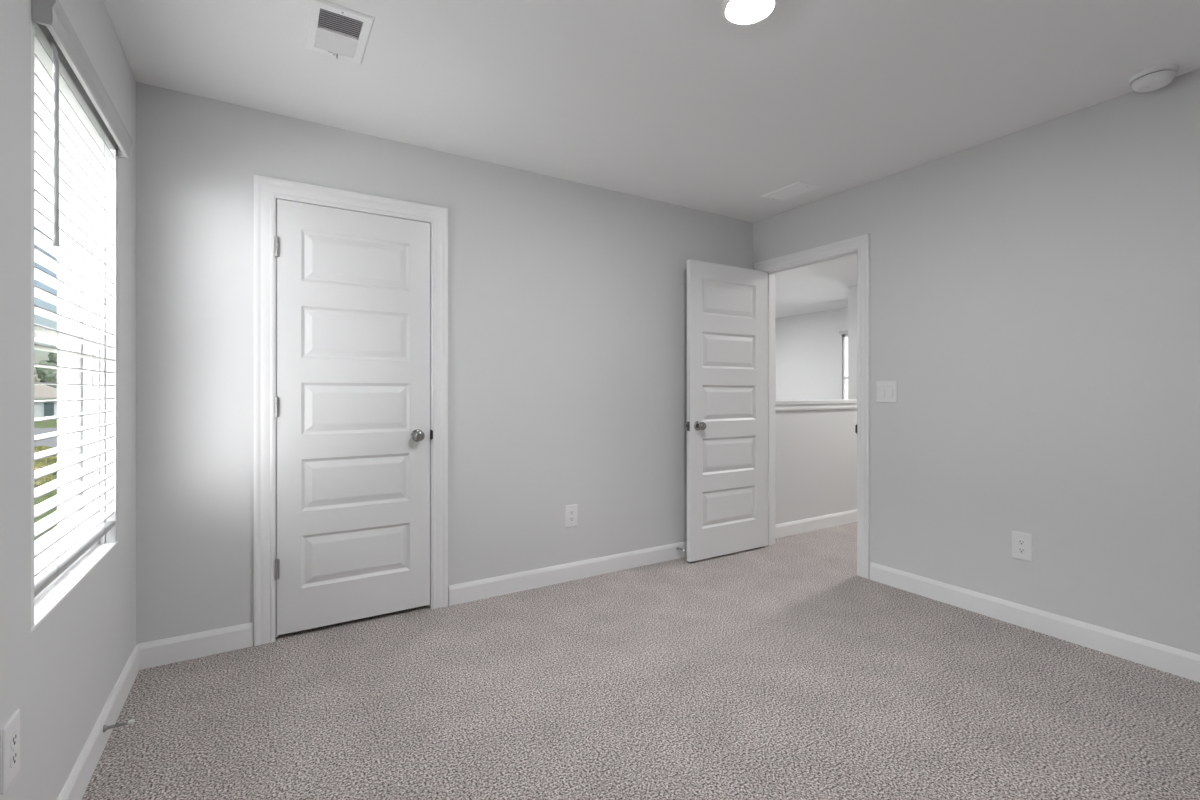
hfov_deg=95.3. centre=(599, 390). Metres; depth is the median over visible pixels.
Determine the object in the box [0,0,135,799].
wall
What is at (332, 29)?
ceiling vent
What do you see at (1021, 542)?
receptacle
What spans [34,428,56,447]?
road
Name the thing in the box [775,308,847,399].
wall
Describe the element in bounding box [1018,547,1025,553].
receptacle
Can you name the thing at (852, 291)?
wall
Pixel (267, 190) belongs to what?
door frame
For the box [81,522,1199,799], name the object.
floor
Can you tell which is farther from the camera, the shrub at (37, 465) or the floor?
the shrub at (37, 465)
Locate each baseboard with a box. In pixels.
[57,644,139,799]
[138,622,252,669]
[448,541,686,605]
[775,509,856,538]
[870,562,1199,682]
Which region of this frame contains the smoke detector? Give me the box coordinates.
[1128,64,1178,92]
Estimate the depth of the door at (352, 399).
2.70 m
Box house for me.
[34,384,56,419]
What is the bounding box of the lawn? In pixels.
[34,420,56,540]
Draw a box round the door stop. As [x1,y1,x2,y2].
[103,719,134,731]
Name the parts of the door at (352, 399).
knob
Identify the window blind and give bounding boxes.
[31,0,131,597]
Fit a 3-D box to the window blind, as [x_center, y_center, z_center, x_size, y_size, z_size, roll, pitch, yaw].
[-1.537,-0.219,1.619,0.097,1.408,0.864,0,0,-32]
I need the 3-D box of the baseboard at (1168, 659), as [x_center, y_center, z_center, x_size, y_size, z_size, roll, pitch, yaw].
[2.268,1.104,2.357,0.014,0.105,2.335,0,0,-32]
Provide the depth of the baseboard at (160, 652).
2.36 m
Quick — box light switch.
[876,381,896,402]
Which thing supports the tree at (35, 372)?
on the lawn
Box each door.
[275,199,429,634]
[686,259,766,561]
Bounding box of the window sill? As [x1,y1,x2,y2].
[31,541,117,632]
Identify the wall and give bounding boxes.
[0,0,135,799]
[136,82,856,644]
[753,68,1199,654]
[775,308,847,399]
[848,286,856,398]
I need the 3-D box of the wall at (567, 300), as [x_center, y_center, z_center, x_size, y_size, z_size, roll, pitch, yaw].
[0.871,-0.003,4.054,6.635,2.560,0.115,0,0,-32]
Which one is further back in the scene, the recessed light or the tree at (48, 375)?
the tree at (48, 375)
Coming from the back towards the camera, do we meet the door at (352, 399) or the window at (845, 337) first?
the window at (845, 337)
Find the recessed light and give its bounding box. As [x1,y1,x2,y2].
[721,0,778,24]
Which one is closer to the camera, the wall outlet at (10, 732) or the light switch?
the wall outlet at (10, 732)
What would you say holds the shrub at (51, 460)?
on the lawn
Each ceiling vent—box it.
[304,0,374,63]
[761,181,819,201]
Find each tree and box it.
[34,367,39,381]
[35,347,56,387]
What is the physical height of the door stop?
0.022 m
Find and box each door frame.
[254,175,447,645]
[754,234,869,578]
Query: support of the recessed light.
in the ceiling
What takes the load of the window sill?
attached to the wall at (61, 675)
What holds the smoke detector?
attached to the ceiling
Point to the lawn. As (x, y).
(51, 423)
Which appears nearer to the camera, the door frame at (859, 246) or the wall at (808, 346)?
the door frame at (859, 246)
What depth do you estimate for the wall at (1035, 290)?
2.60 m
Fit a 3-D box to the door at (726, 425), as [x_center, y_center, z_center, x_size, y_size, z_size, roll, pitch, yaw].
[0.906,0.133,3.854,0.758,2.020,0.166,0,0,-32]
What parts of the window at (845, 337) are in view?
head rail, frame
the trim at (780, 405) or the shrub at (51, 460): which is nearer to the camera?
the trim at (780, 405)
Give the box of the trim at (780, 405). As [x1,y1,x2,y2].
[775,399,856,410]
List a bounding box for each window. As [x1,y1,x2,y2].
[31,0,116,627]
[839,330,847,398]
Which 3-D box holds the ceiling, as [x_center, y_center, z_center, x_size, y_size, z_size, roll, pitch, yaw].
[1.290,-1.358,4.637,8.870,0.150,8.245,0,0,-32]
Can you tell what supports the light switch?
attached to the wall at (1035, 290)
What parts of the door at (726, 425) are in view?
knob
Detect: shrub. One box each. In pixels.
[34,445,56,474]
[34,461,52,487]
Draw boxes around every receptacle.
[10,731,16,748]
[10,750,16,767]
[1018,539,1025,545]
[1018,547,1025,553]
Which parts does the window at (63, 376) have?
sash, sash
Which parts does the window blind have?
head rail, rail, ladder cord, ladder cord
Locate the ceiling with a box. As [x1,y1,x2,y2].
[102,0,1199,317]
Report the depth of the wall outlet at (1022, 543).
2.68 m
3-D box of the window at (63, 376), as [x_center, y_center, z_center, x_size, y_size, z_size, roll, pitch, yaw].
[-1.595,-0.184,1.580,0.153,1.468,0.870,0,0,-32]
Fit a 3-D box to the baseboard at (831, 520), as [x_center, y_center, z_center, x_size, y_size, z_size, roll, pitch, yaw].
[2.499,1.104,4.978,2.892,0.105,0.014,0,0,-32]
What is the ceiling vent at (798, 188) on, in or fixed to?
in the ceiling
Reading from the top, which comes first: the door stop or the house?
the house
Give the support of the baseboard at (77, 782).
attached to the wall at (61, 675)
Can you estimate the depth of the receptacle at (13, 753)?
1.14 m
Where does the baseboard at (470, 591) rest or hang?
attached to the wall at (567, 300)
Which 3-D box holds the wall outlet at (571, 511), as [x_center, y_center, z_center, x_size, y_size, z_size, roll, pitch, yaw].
[-0.173,0.765,3.341,0.085,0.134,0.008,0,0,-32]
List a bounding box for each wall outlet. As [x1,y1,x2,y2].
[1,709,19,793]
[565,504,577,527]
[1012,531,1032,561]
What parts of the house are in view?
pane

